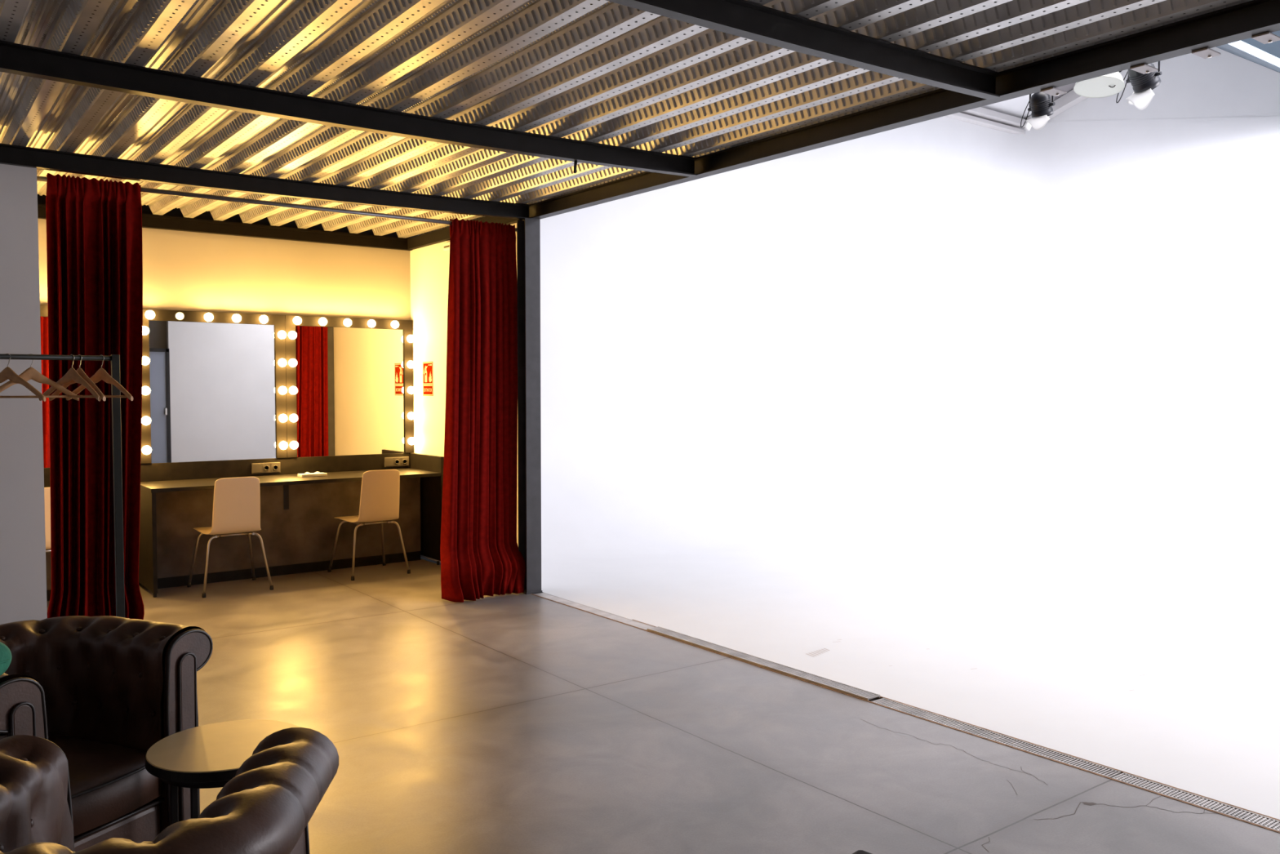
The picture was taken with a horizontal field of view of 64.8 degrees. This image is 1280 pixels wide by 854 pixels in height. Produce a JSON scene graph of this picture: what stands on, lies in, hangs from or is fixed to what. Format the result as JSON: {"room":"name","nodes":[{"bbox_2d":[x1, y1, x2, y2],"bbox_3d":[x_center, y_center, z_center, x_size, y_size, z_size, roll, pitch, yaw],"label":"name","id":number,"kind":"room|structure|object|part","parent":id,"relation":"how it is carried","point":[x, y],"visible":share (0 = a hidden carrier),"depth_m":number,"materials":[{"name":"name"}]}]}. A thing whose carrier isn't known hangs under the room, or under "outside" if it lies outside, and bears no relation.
{"room":"photo studio","nodes":[
{"label":"photo studio","id":0,"kind":"room"},
{"bbox_2d":[0,164,47,624],"bbox_3d":[-4.762,-0.019,4.431,3.693,2.690,0.100,-2,3,-37],"label":"wall partition","id":1,"kind":"structure","parent":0,"point":[23,572],"depth_m":5.43,"materials":[{"name":"white paint"}]},
{"bbox_2d":[36,176,516,231],"bbox_3d":[-2.256,-1.401,6.363,3.484,0.060,0.062,-2,3,-37],"label":"curtain rod","id":2,"kind":"object","parent":1,"relation":"attached to","point":[42,179],"visible":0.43,"depth_m":6.37,"materials":[{"name":"grey metal"}]},
{"bbox_2d":[45,173,144,619],"bbox_3d":[-3.114,-0.072,5.767,0.531,2.678,0.188,-1,3,-33],"label":"velvet curtain","id":3,"kind":"object","parent":2,"relation":"hanging from","point":[95,252],"visible":0.83,"depth_m":5.77,"materials":[{"name":"fabric"}]},
{"bbox_2d":[440,217,525,602],"bbox_3d":[-1.134,-0.129,7.209,0.631,2.678,0.297,-2,3,-37],"label":"velvet curtain","id":4,"kind":"object","parent":2,"relation":"hanging from","point":[480,554],"visible":1,"depth_m":7.20,"materials":[{"name":"fabric"}]},
{"bbox_2d":[37,218,412,453],"bbox_3d":[-4.797,-0.177,7.051,6.785,2.800,0.120,-2,3,-37],"label":"wall","id":5,"kind":"structure","parent":0,"point":[183,270],"depth_m":8.25,"materials":[{"name":"beige paint"}]},
{"bbox_2d":[40,304,49,467],"bbox_3d":[-4.521,-0.285,7.091,1.124,1.175,0.140,-2,3,-37],"label":"vanity mirror","id":6,"kind":"object","parent":5,"relation":"attached to","point":[43,308],"visible":0.02,"depth_m":7.29,"materials":[{"name":"brown laminate"}]},
{"bbox_2d":[44,467,50,486],"bbox_3d":[-4.698,0.375,7.037,1.600,0.137,0.045,-2,3,-37],"label":"backsplash","id":7,"kind":"structure","parent":5,"relation":"attached to","point":[46,470],"depth_m":7.31,"materials":[{"name":"wood"}]},
{"bbox_2d":[140,308,288,463],"bbox_3d":[-3.351,-0.319,7.968,1.113,1.175,0.140,-2,3,-37],"label":"vanity mirror","id":8,"kind":"object","parent":5,"relation":"attached to","point":[214,388],"visible":0.94,"depth_m":7.98,"materials":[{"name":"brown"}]},
{"bbox_3d":[-3.743,-0.048,7.647,0.069,0.069,0.080,-2,3,-37],"label":"light bulb","id":9,"kind":"part","parent":8,"relation":"part of","materials":[{"name":"white"}]},
{"bbox_3d":[-3.743,-0.275,7.638,0.069,0.069,0.080,-2,3,-37],"label":"light bulb","id":10,"kind":"part","parent":8,"relation":"part of","materials":[{"name":"white"}]},
{"bbox_3d":[-3.743,-0.500,7.629,0.069,0.069,0.080,-2,3,-37],"label":"light bulb","id":11,"kind":"part","parent":8,"relation":"part of","materials":[{"name":"white"}]},
{"bbox_3d":[-3.743,-0.727,7.620,0.069,0.069,0.080,-2,3,-37],"label":"light bulb","id":12,"kind":"part","parent":8,"relation":"part of","materials":[{"name":"white"}]},
{"bbox_3d":[-3.743,0.175,7.656,0.069,0.069,0.080,-2,3,-37],"label":"light bulb","id":13,"kind":"part","parent":8,"relation":"part of","materials":[{"name":"white"}]},
{"bbox_3d":[-3.710,-0.848,7.640,0.069,0.069,0.080,-2,3,-37],"label":"light bulb","id":14,"kind":"part","parent":8,"relation":"part of","materials":[{"name":"white"}]},
{"bbox_3d":[-3.543,-0.853,7.768,0.060,0.060,0.075,-2,3,-37],"label":"light bulb","id":15,"kind":"part","parent":8,"relation":"part of","materials":[{"name":"white"}]},
{"bbox_3d":[-3.373,-0.858,7.892,0.069,0.069,0.080,-2,3,-37],"label":"light bulb","id":16,"kind":"part","parent":8,"relation":"part of","materials":[{"name":"white"}]},
{"bbox_3d":[-3.205,-0.863,8.018,0.069,0.069,0.080,-2,3,-37],"label":"light bulb","id":17,"kind":"part","parent":8,"relation":"part of","materials":[{"name":"white"}]},
{"bbox_3d":[-3.037,-0.868,8.144,0.069,0.069,0.080,-2,3,-37],"label":"light bulb","id":18,"kind":"part","parent":8,"relation":"part of","materials":[{"name":"white"}]},
{"bbox_3d":[-2.922,-0.525,8.243,0.069,0.069,0.080,-2,3,-37],"label":"light bulb","id":19,"kind":"part","parent":8,"relation":"part of","materials":[{"name":"white"}]},
{"bbox_3d":[-2.922,-0.752,8.235,0.069,0.069,0.080,-2,3,-37],"label":"light bulb","id":20,"kind":"part","parent":8,"relation":"part of","materials":[{"name":"white"}]},
{"bbox_3d":[-2.922,-0.072,8.261,0.069,0.069,0.080,-2,3,-37],"label":"light bulb","id":21,"kind":"part","parent":8,"relation":"part of","materials":[{"name":"white"}]},
{"bbox_3d":[-2.922,-0.299,8.252,0.069,0.069,0.080,-2,3,-37],"label":"light bulb","id":22,"kind":"part","parent":8,"relation":"part of","materials":[{"name":"white"}]},
{"bbox_3d":[-2.922,0.151,8.270,0.069,0.069,0.080,-2,3,-37],"label":"light bulb","id":23,"kind":"part","parent":8,"relation":"part of","materials":[{"name":"white"}]},
{"bbox_2d":[37,194,412,250],"bbox_3d":[-4.753,-1.606,6.940,6.790,0.237,0.100,-2,3,-37],"label":"beam","id":24,"kind":"structure","parent":5,"relation":"attached to","point":[173,220],"depth_m":8.16,"materials":[{"name":"brown metal"}]},
{"bbox_2d":[140,453,409,481],"bbox_3d":[-2.959,0.324,8.340,2.237,0.137,0.045,-2,3,-37],"label":"backsplash","id":25,"kind":"structure","parent":5,"relation":"attached to","point":[152,472],"depth_m":8.20,"materials":[{"name":"wood"}]},
{"bbox_2d":[284,315,415,457],"bbox_3d":[-2.458,-0.346,8.637,1.123,1.175,0.140,-2,3,-37],"label":"vanity mirror","id":26,"kind":"object","parent":5,"relation":"attached to","point":[350,388],"visible":1,"depth_m":8.64,"materials":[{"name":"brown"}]},
{"bbox_3d":[-2.854,-0.527,8.295,0.069,0.069,0.080,-2,3,-37],"label":"light bulb","id":27,"kind":"part","parent":26,"relation":"part of","materials":[{"name":"white"}]},
{"bbox_3d":[-2.854,-0.754,8.286,0.069,0.069,0.080,-2,3,-37],"label":"light bulb","id":28,"kind":"part","parent":26,"relation":"part of","materials":[{"name":"white"}]},
{"bbox_3d":[-2.854,-0.074,8.313,0.069,0.069,0.080,-2,3,-37],"label":"light bulb","id":29,"kind":"part","parent":26,"relation":"part of","materials":[{"name":"white"}]},
{"bbox_3d":[-2.854,-0.301,8.304,0.069,0.069,0.080,-2,3,-37],"label":"light bulb","id":30,"kind":"part","parent":26,"relation":"part of","materials":[{"name":"white"}]},
{"bbox_3d":[-2.854,0.149,8.322,0.069,0.069,0.080,-2,3,-37],"label":"light bulb","id":31,"kind":"part","parent":26,"relation":"part of","materials":[{"name":"white"}]},
{"bbox_3d":[-2.821,-0.875,8.306,0.069,0.069,0.080,-2,3,-37],"label":"light bulb","id":32,"kind":"part","parent":26,"relation":"part of","materials":[{"name":"white"}]},
{"bbox_3d":[-2.651,-0.879,8.433,0.069,0.069,0.080,-2,3,-37],"label":"light bulb","id":33,"kind":"part","parent":26,"relation":"part of","materials":[{"name":"white"}]},
{"bbox_3d":[-2.482,-0.884,8.560,0.069,0.069,0.080,-2,3,-37],"label":"light bulb","id":34,"kind":"part","parent":26,"relation":"part of","materials":[{"name":"white"}]},
{"bbox_3d":[-2.312,-0.889,8.687,0.069,0.069,0.080,-2,3,-37],"label":"light bulb","id":35,"kind":"part","parent":26,"relation":"part of","materials":[{"name":"white"}]},
{"bbox_3d":[-2.142,-0.894,8.815,0.069,0.069,0.080,-2,3,-37],"label":"light bulb","id":36,"kind":"part","parent":26,"relation":"part of","materials":[{"name":"white"}]},
{"bbox_3d":[-2.026,-0.551,8.915,0.069,0.069,0.080,-2,3,-37],"label":"light bulb","id":37,"kind":"part","parent":26,"relation":"part of","materials":[{"name":"white"}]},
{"bbox_3d":[-2.026,-0.778,8.906,0.069,0.069,0.080,-2,3,-37],"label":"light bulb","id":38,"kind":"part","parent":26,"relation":"part of","materials":[{"name":"white"}]},
{"bbox_3d":[-2.026,-0.325,8.924,0.069,0.069,0.080,-2,3,-37],"label":"light bulb","id":39,"kind":"part","parent":26,"relation":"part of","materials":[{"name":"white"}]},
{"bbox_3d":[-2.026,0.124,8.942,0.069,0.069,0.080,-2,3,-37],"label":"light bulb","id":40,"kind":"part","parent":26,"relation":"part of","materials":[{"name":"white"}]},
{"bbox_3d":[-2.026,-0.099,8.933,0.069,0.069,0.080,-2,3,-37],"label":"light bulb","id":41,"kind":"part","parent":26,"relation":"part of","materials":[{"name":"white"}]},
{"bbox_2d":[409,222,518,562],"bbox_3d":[-1.444,-0.227,8.301,0.080,2.800,2.140,-2,3,-37],"label":"wall","id":42,"kind":"structure","parent":0,"point":[429,264],"depth_m":8.69,"materials":[{"name":"white paint"}]},
{"bbox_2d":[422,361,433,395],"bbox_3d":[-1.839,-0.418,8.750,0.004,0.294,0.200,-2,3,-37],"label":"fire sign","id":43,"kind":"object","parent":42,"relation":"attached to","point":[428,377],"visible":1,"depth_m":8.75,"materials":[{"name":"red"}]},
{"bbox_3d":[-1.839,-0.319,8.754,0.001,0.072,0.178,-2,3,-37],"label":"text panel","id":44,"kind":"part","parent":43,"relation":"part of","materials":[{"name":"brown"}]},
{"bbox_2d":[443,241,449,250],"bbox_3d":[-1.581,-1.495,8.336,0.037,0.058,0.150,-2,3,-37],"label":"wall sensor","id":45,"kind":"object","parent":42,"relation":"attached to","point":[446,245],"visible":0.56,"depth_m":8.33,"materials":[{"name":"white plastic"}]},
{"bbox_2d":[407,216,522,249],"bbox_3d":[-1.445,-1.585,8.140,0.050,0.094,1.950,-2,3,-37],"label":"beam","id":46,"kind":"structure","parent":42,"relation":"attached to","point":[442,235],"depth_m":8.43,"materials":[{"name":"brown metal"}]},
{"bbox_2d":[0,0,1252,238],"bbox_3d":[-1.096,-1.415,2.186,6.804,0.101,11.900,-2,3,-37],"label":"ceiling","id":47,"kind":"structure","parent":0,"point":[604,72],"depth_m":4.25,"materials":[{"name":"metal"}]},
{"bbox_2d":[0,143,530,219],"bbox_3d":[-3.502,-1.450,5.245,6.752,0.134,0.056,-2,3,-37],"label":"steel beam","id":48,"kind":"structure","parent":47,"relation":"attached to","point":[10,154],"depth_m":6.08,"materials":[{"name":"metal"}]},
{"bbox_2d":[0,40,697,177],"bbox_3d":[-2.391,-1.392,3.765,6.752,0.134,0.056,-2,3,-37],"label":"steel beam","id":49,"kind":"structure","parent":47,"relation":"attached to","point":[15,58],"depth_m":4.45,"materials":[{"name":"metal"}]},
{"bbox_2d":[573,160,577,173],"bbox_3d":[-0.340,-1.372,5.307,0.023,0.076,0.016,-2,3,-37],"label":"stub","id":50,"kind":"object","parent":49,"relation":"hanging from","point":[575,162],"visible":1,"depth_m":5.30,"materials":[{"name":"black metal"}]},
{"bbox_2d":[605,0,999,99],"bbox_3d":[-1.217,-1.329,2.200,6.752,0.134,0.051,-2,3,-37],"label":"steel beam","id":51,"kind":"structure","parent":47,"relation":"attached to","point":[744,19],"depth_m":3.59,"materials":[{"name":"metal"}]},
{"bbox_2d":[46,558,1279,853],"bbox_3d":[3.101,1.284,5.504,17.500,0.001,12.200,-2,3,-37],"label":"floor","id":52,"kind":"structure","parent":0,"point":[507,723],"depth_m":4.18,"materials":[{"name":"concrete"}]},
{"bbox_2d":[44,487,50,551],"bbox_3d":[-4.029,0.810,6.745,0.500,0.851,0.522,-2,3,-37],"label":"dining chair","id":53,"kind":"object","parent":52,"relation":"on","point":[46,490],"visible":0.05,"depth_m":6.57,"materials":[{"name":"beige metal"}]},
{"bbox_2d":[44,467,51,600],"bbox_3d":[-4.511,0.774,6.803,1.600,0.917,0.670,-2,3,-37],"label":"vanity desk","id":54,"kind":"object","parent":52,"relation":"on","point":[46,470],"visible":0.02,"depth_m":7.09,"materials":[{"name":"black wood"}]},
{"bbox_3d":[-4.521,0.817,6.818,1.536,0.674,0.025,-2,3,-37],"label":"panel","id":55,"kind":"part","parent":54,"relation":"part of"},
{"bbox_2d":[0,353,124,617],"bbox_3d":[-3.269,0.492,4.530,1.710,1.661,0.480,-2,3,-37],"label":"coat rack","id":56,"kind":"object","parent":52,"relation":"on","point":[114,358],"visible":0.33,"depth_m":5.01,"materials":[{"name":"grey metal"}]},
{"bbox_2d":[0,353,45,401],"bbox_3d":[-2.963,-0.232,4.721,0.392,0.226,0.033,0,2,6],"label":"clothes hanger","id":57,"kind":"object","parent":56,"relation":"hanging from","point":[7,373],"visible":1,"depth_m":4.72,"materials":[{"name":"brown wood"}]},
{"bbox_2d":[0,353,79,400],"bbox_3d":[-2.881,-0.235,4.780,0.392,0.226,0.033,-2,3,-43],"label":"clothes hanger","id":58,"kind":"object","parent":56,"relation":"hanging from","point":[30,373],"visible":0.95,"depth_m":4.80,"materials":[{"name":"brown wood"}]},
{"bbox_3d":[-3.269,-0.320,4.498,1.675,0.025,0.024,-2,3,-37],"label":"rail","id":59,"kind":"part","parent":56,"relation":"part of","materials":[{"name":"grey metal"}]},
{"bbox_2d":[39,354,101,400],"bbox_3d":[-2.754,-0.239,4.881,0.392,0.226,0.033,1,2,21],"label":"clothes hanger","id":60,"kind":"object","parent":56,"relation":"hanging from","point":[71,374],"visible":0.86,"depth_m":4.88,"materials":[{"name":"brown wood"}]},
{"bbox_2d":[48,354,106,400],"bbox_3d":[-2.728,-0.239,4.901,0.392,0.226,0.033,1,2,25],"label":"clothes hanger","id":61,"kind":"object","parent":56,"relation":"hanging from","point":[79,371],"visible":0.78,"depth_m":4.89,"materials":[{"name":"brown wood"}]},
{"bbox_2d":[66,355,133,400],"bbox_3d":[-2.651,-0.242,4.957,0.392,0.226,0.033,1,2,16],"label":"clothes hanger","id":62,"kind":"object","parent":56,"relation":"hanging from","point":[101,374],"visible":0.84,"depth_m":4.95,"materials":[{"name":"brown wood"}]},
{"bbox_3d":[-2.599,0.457,5.031,0.035,1.631,0.035,-2,3,-37],"label":"post","id":63,"kind":"part","parent":56,"relation":"part of","materials":[{"name":"grey metal"}]},
{"bbox_2d":[0,615,213,851],"bbox_3d":[-1.747,0.996,2.912,0.652,0.780,0.733,1,2,23],"label":"armchair","id":64,"kind":"object","parent":52,"relation":"on","point":[104,690],"visible":0.65,"depth_m":3.00,"materials":[{"name":"brown leather"}]},
{"bbox_2d":[0,641,12,675],"bbox_3d":[-1.638,0.577,2.471,0.133,0.112,0.174,2,3,36],"label":"cushion","id":65,"kind":"object","parent":64,"relation":"on","point":[6,656],"visible":1,"depth_m":2.50,"materials":[{"name":"green fabric"}]},
{"bbox_3d":[-1.572,0.987,2.542,0.020,0.707,0.166,1,2,23],"label":"arm","id":66,"kind":"part","parent":64,"relation":"part of","materials":[{"name":"brown leather"}]},
{"bbox_2d":[48,735,162,835],"bbox_3d":[-1.687,1.009,2.887,0.500,0.164,0.364,1,2,23],"label":"seat cushion","id":67,"kind":"object","parent":64,"relation":"on","point":[111,783],"depth_m":2.84,"materials":[{"name":"brown leather"}]},
{"bbox_3d":[-1.683,1.215,2.893,0.440,0.225,0.376,1,2,23],"label":"rail","id":68,"kind":"part","parent":64,"relation":"part of","materials":[{"name":"brown leather"}]},
{"bbox_3d":[-1.359,0.967,3.040,0.020,0.707,0.166,1,2,23],"label":"arm","id":69,"kind":"part","parent":64,"relation":"part of","materials":[{"name":"brown leather"}]},
{"bbox_2d":[0,727,338,853],"bbox_3d":[-0.981,1.039,1.832,0.733,0.780,0.652,0,2,-5],"label":"armchair","id":70,"kind":"object","parent":52,"relation":"on","point":[268,805],"visible":1,"depth_m":1.90,"materials":[{"name":"brown leather"}]},
{"bbox_3d":[-0.737,1.002,2.159,0.166,0.707,0.020,0,2,-5],"label":"arm","id":71,"kind":"part","parent":70,"relation":"part of","materials":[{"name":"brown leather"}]},
{"bbox_2d":[144,719,298,825],"bbox_3d":[-1.156,1.139,2.842,0.420,0.501,0.420,-2,3,-37],"label":"side table","id":72,"kind":"object","parent":52,"relation":"on","point":[206,756],"visible":0.66,"depth_m":2.76,"materials":[{"name":"brown wood"}]},
{"bbox_3d":[-1.246,1.159,2.705,0.018,0.470,0.018,-2,3,-37],"label":"leg","id":73,"kind":"part","parent":72,"relation":"part of","materials":[{"name":"black metal"}]},
{"bbox_3d":[-1.294,1.151,2.933,0.018,0.470,0.018,-2,3,-37],"label":"leg","id":74,"kind":"part","parent":72,"relation":"part of","materials":[{"name":"black metal"}]},
{"bbox_2d":[186,476,273,597],"bbox_3d":[-3.051,0.780,7.507,0.500,0.851,0.522,-2,3,-36],"label":"dining chair","id":75,"kind":"object","parent":52,"relation":"on","point":[237,500],"visible":1,"depth_m":7.32,"materials":[{"name":"white laminate"}]},
{"bbox_3d":[-3.305,0.984,7.559,0.183,0.419,0.051,0,2,1],"label":"leg","id":76,"kind":"part","parent":75,"relation":"part of","materials":[{"name":"silver metal"}]},
{"bbox_3d":[-3.098,0.995,7.276,0.047,0.419,0.174,1,2,21],"label":"leg","id":77,"kind":"part","parent":75,"relation":"part of","materials":[{"name":"silver metal"}]},
{"bbox_3d":[-3.053,0.784,7.510,0.277,0.025,0.305,-2,3,-36],"label":"seat frame","id":78,"kind":"part","parent":75,"relation":"part of","materials":[{"name":"silver metal"}]},
{"bbox_3d":[-3.014,0.976,7.770,0.051,0.419,0.183,1,2,17],"label":"leg","id":79,"kind":"part","parent":75,"relation":"part of","materials":[{"name":"silver metal"}]},
{"bbox_3d":[-2.808,0.988,7.472,0.146,0.419,0.104,-2,3,-36],"label":"leg","id":80,"kind":"part","parent":75,"relation":"part of","materials":[{"name":"silver metal"}]},
{"bbox_2d":[138,452,444,597],"bbox_3d":[-2.760,0.723,8.114,2.266,0.917,0.670,-2,3,-37],"label":"vanity desk","id":81,"kind":"object","parent":52,"relation":"on","point":[299,526],"visible":0.76,"depth_m":8.09,"materials":[{"name":"black wood"}]},
{"bbox_3d":[-3.650,0.817,7.446,0.028,0.722,0.657,-2,3,-37],"label":"panel","id":82,"kind":"part","parent":81,"relation":"part of","materials":[{"name":"wood"}]},
{"bbox_2d":[251,462,279,473],"bbox_3d":[-3.055,0.333,8.234,0.222,0.084,0.019,-2,3,-37],"label":"wall socket","id":83,"kind":"object","parent":81,"relation":"attached to","point":[273,467],"visible":1,"depth_m":8.23,"materials":[{"name":"grey plastic"}]},
{"bbox_3d":[-3.047,0.334,8.233,0.070,0.070,0.002,-2,3,-37],"label":"outlet frame","id":84,"kind":"part","parent":83,"relation":"part of","materials":[{"name":"grey plastic"}]},
{"bbox_3d":[-2.989,0.333,8.277,0.070,0.070,0.002,-2,3,-37],"label":"outlet frame","id":85,"kind":"part","parent":83,"relation":"part of","materials":[{"name":"grey plastic"}]},
{"bbox_3d":[-2.782,0.766,8.121,2.173,0.674,0.025,-2,3,-37],"label":"panel","id":86,"kind":"part","parent":81,"relation":"part of","materials":[{"name":"wood"}]},
{"bbox_2d":[140,467,440,493],"bbox_3d":[-2.772,0.416,8.093,2.237,0.028,0.670,-2,3,-37],"label":"countertop","id":87,"kind":"structure","parent":81,"relation":"on","point":[153,486],"depth_m":7.87,"materials":[{"name":"wood"}]},
{"bbox_2d":[297,471,327,477],"bbox_3d":[-2.654,0.381,8.180,0.210,0.036,0.100,-2,3,-39],"label":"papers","id":88,"kind":"object","parent":81,"relation":"on","point":[307,473],"visible":1,"depth_m":8.14,"materials":[{"name":"white paper"}]},
{"bbox_2d":[384,456,408,466],"bbox_3d":[-2.151,0.307,8.912,0.222,0.084,0.019,-2,3,-37],"label":"wall socket","id":89,"kind":"object","parent":81,"relation":"attached to","point":[404,460],"visible":1,"depth_m":8.90,"materials":[{"name":"grey plastic"}]},
{"bbox_3d":[-2.145,0.308,8.910,0.070,0.070,0.002,-2,3,-37],"label":"outlet frame","id":90,"kind":"part","parent":89,"relation":"part of","materials":[{"name":"grey plastic"}]},
{"bbox_3d":[-2.086,0.306,8.953,0.070,0.070,0.002,-2,3,-37],"label":"outlet frame","id":91,"kind":"part","parent":89,"relation":"part of","materials":[{"name":"grey plastic"}]},
{"bbox_3d":[-1.862,0.683,8.780,0.028,0.885,0.660,-2,3,-37],"label":"panel","id":92,"kind":"part","parent":81,"relation":"part of","materials":[{"name":"wood"}]},
{"bbox_2d":[328,469,410,580],"bbox_3d":[-2.186,0.755,8.149,0.500,0.851,0.522,-2,3,-39],"label":"dining chair","id":93,"kind":"object","parent":52,"relation":"on","point":[380,489],"visible":1,"depth_m":7.97,"materials":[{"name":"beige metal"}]},
{"bbox_3d":[-2.442,0.960,8.189,0.183,0.419,0.051,0,2,-1],"label":"leg","id":94,"kind":"part","parent":93,"relation":"part of","materials":[{"name":"silver metal"}]},
{"bbox_3d":[-2.221,0.970,7.916,0.047,0.419,0.174,1,2,19],"label":"leg","id":95,"kind":"part","parent":93,"relation":"part of","materials":[{"name":"silver metal"}]},
{"bbox_3d":[-2.188,0.758,8.151,0.277,0.025,0.305,-2,3,-39],"label":"seat frame","id":96,"kind":"part","parent":93,"relation":"part of","materials":[{"name":"silver metal"}]},
{"bbox_3d":[-2.160,0.951,8.413,0.051,0.419,0.183,1,2,14],"label":"leg","id":97,"kind":"part","parent":93,"relation":"part of","materials":[{"name":"silver metal"}]},
{"bbox_3d":[-1.943,0.961,8.138,0.174,0.419,0.047,0,2,-6],"label":"leg","id":98,"kind":"part","parent":93,"relation":"part of","materials":[{"name":"silver metal"}]},
{"bbox_2d":[516,217,542,594],"bbox_3d":[-0.808,-0.144,7.356,0.132,2.710,0.130,-2,3,-37],"label":"steel post","id":99,"kind":"object","parent":52,"relation":"on","point":[528,230],"visible":0.93,"depth_m":7.33,"materials":[{"name":"metal"}]},
{"bbox_2d":[522,0,1279,220],"bbox_3d":[2.124,-1.398,3.434,0.078,0.100,9.830,-2,3,-37],"label":"beam","id":100,"kind":"structure","parent":99,"relation":"on","point":[1242,21],"depth_m":4.35,"materials":[{"name":"black metal"}]},
{"bbox_2d":[1040,87,1066,96],"bbox_3d":[1.693,-1.369,4.130,0.105,0.014,0.056,-2,3,-37],"label":"plate","id":101,"kind":"object","parent":100,"relation":"attached to","point":[1053,91],"visible":1,"depth_m":4.12,"materials":[{"name":"grey"}]},
{"bbox_2d":[1129,63,1158,74],"bbox_3d":[1.915,-1.357,3.835,0.105,0.014,0.056,-2,3,-37],"label":"plate","id":102,"kind":"object","parent":100,"relation":"attached to","point":[1144,68],"visible":1,"depth_m":3.82,"materials":[{"name":"grey"}]},
{"bbox_2d":[1191,47,1220,58],"bbox_3d":[2.050,-1.350,3.655,0.105,0.014,0.056,-2,3,-37],"label":"plate","id":103,"kind":"object","parent":100,"relation":"attached to","point":[1205,53],"visible":1,"depth_m":3.64,"materials":[{"name":"grey"}]},
{"bbox_2d":[1251,31,1279,44],"bbox_3d":[2.170,-1.343,3.495,0.105,0.014,0.056,-2,3,-37],"label":"plate","id":104,"kind":"object","parent":100,"relation":"attached to","point":[1266,37],"visible":1,"depth_m":3.48,"materials":[{"name":"grey"}]},
{"bbox_2d":[852,849,871,853],"bbox_3d":[0.496,1.167,2.086,0.194,0.503,0.139,2,3,44],"label":"equipment case","id":105,"kind":"object","parent":52,"relation":"on","point":[859,851],"visible":1,"depth_m":2.16,"materials":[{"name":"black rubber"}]},
{"bbox_2d":[530,592,1279,832],"bbox_3d":[1.406,1.333,4.491,0.114,0.042,7.210,-2,3,-37],"label":"channel","id":106,"kind":"object","parent":52,"relation":"in","point":[870,700],"depth_m":4.45,"materials":[{"name":"grey"}]},
{"bbox_3d":[-0.334,1.238,6.809,0.090,0.013,1.350,-2,3,-37],"label":"drain grate","id":107,"kind":"part","parent":106,"relation":"part of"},
{"bbox_3d":[0.604,1.277,5.562,0.090,0.013,1.750,-2,3,-37],"label":"drain grate","id":108,"kind":"part","parent":106,"relation":"part of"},
{"bbox_3d":[1.490,1.333,4.379,0.090,0.013,1.170,-2,3,-37],"label":"drain grate","id":109,"kind":"part","parent":106,"relation":"part of","materials":[{"name":"metal"}]},
{"bbox_3d":[2.257,1.373,3.355,0.090,0.013,1.370,-2,3,-37],"label":"drain grate","id":110,"kind":"part","parent":106,"relation":"part of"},
{"bbox_2d":[417,115,1279,819],"bbox_3d":[4.554,-1.423,8.051,9.335,5.210,9.300,-2,3,-37],"label":"wall","id":111,"kind":"structure","parent":0,"point":[978,425],"depth_m":11.34,"materials":[{"name":"white paint"}]},
{"bbox_2d":[944,106,1026,133],"bbox_3d":[3.885,-4.190,13.143,4.170,0.180,0.180,-2,3,-37],"label":"trim","id":112,"kind":"structure","parent":111,"relation":"attached to","point":[980,116],"depth_m":13.78,"materials":[{"name":"white paint"}]},
{"bbox_2d":[982,88,1073,119],"bbox_3d":[2.427,-4.574,10.928,9.400,0.880,2.250,-2,3,-37],"label":"ceiling","id":113,"kind":"structure","parent":0,"point":[1015,107],"depth_m":13.83,"materials":[{"name":"paint"}]},
{"bbox_2d":[1049,82,1075,100],"bbox_3d":[5.933,-4.708,13.334,0.300,0.520,1.300,-2,3,-37],"label":"trim","id":114,"kind":"structure","parent":113,"relation":"attached to","point":[1068,87],"depth_m":13.63,"materials":[{"name":"grey"}]},
{"bbox_2d":[1047,47,1279,122],"bbox_3d":[6.771,-4.149,12.859,0.100,1.680,4.100,-2,3,-37],"label":"wall","id":115,"kind":"structure","parent":0,"point":[1225,85],"depth_m":12.53,"materials":[{"name":"white paint"}]},
{"bbox_2d":[1022,89,1088,128],"bbox_3d":[5.761,-4.423,13.967,0.170,0.500,1.100,-2,3,-37],"label":"trim","id":116,"kind":"structure","parent":115,"relation":"attached to","point":[1071,99],"depth_m":13.80,"materials":[{"name":"white paint"}]},
{"bbox_2d":[1215,40,1279,72],"bbox_3d":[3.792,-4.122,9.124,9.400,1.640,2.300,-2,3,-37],"label":"ceiling light","id":117,"kind":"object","parent":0,"point":[1242,49],"depth_m":9.22,"materials":[{"name":"plastic"}]},
{"bbox_3d":[3.001,-3.441,6.369,0.048,1.424,2.800,-2,3,-37],"label":"pipe","id":118,"kind":"object","parent":117,"relation":"hanging from","visible":0},
{"bbox_2d":[1020,91,1055,130],"bbox_3d":[2.589,-2.352,6.562,0.191,0.877,0.217,0,2,11],"label":"lamp","id":119,"kind":"object","parent":118,"relation":"hanging from","point":[1041,104],"visible":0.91,"depth_m":6.50,"materials":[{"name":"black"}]},
{"bbox_2d":[1073,71,1124,97],"bbox_3d":[2.973,-2.453,6.527,0.298,0.571,0.303,-2,3,-37],"label":"dome lamp","id":120,"kind":"object","parent":118,"relation":"hanging from","point":[1108,85],"visible":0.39,"depth_m":6.52,"materials":[{"name":"white"}]},
{"bbox_2d":[1115,61,1161,110],"bbox_3d":[3.273,-2.415,6.535,0.276,0.747,0.267,0,2,-8],"label":"lamp","id":121,"kind":"object","parent":118,"relation":"hanging from","point":[1143,85],"visible":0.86,"depth_m":6.47,"materials":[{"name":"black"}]},
{"bbox_2d":[1240,30,1279,58],"bbox_3d":[5.907,-4.003,6.338,9.440,1.900,9.500,-2,3,-37],"label":"ceiling","id":122,"kind":"structure","parent":0,"point":[1273,48],"depth_m":12.00,"materials":[{"name":"paint"}]}
]}

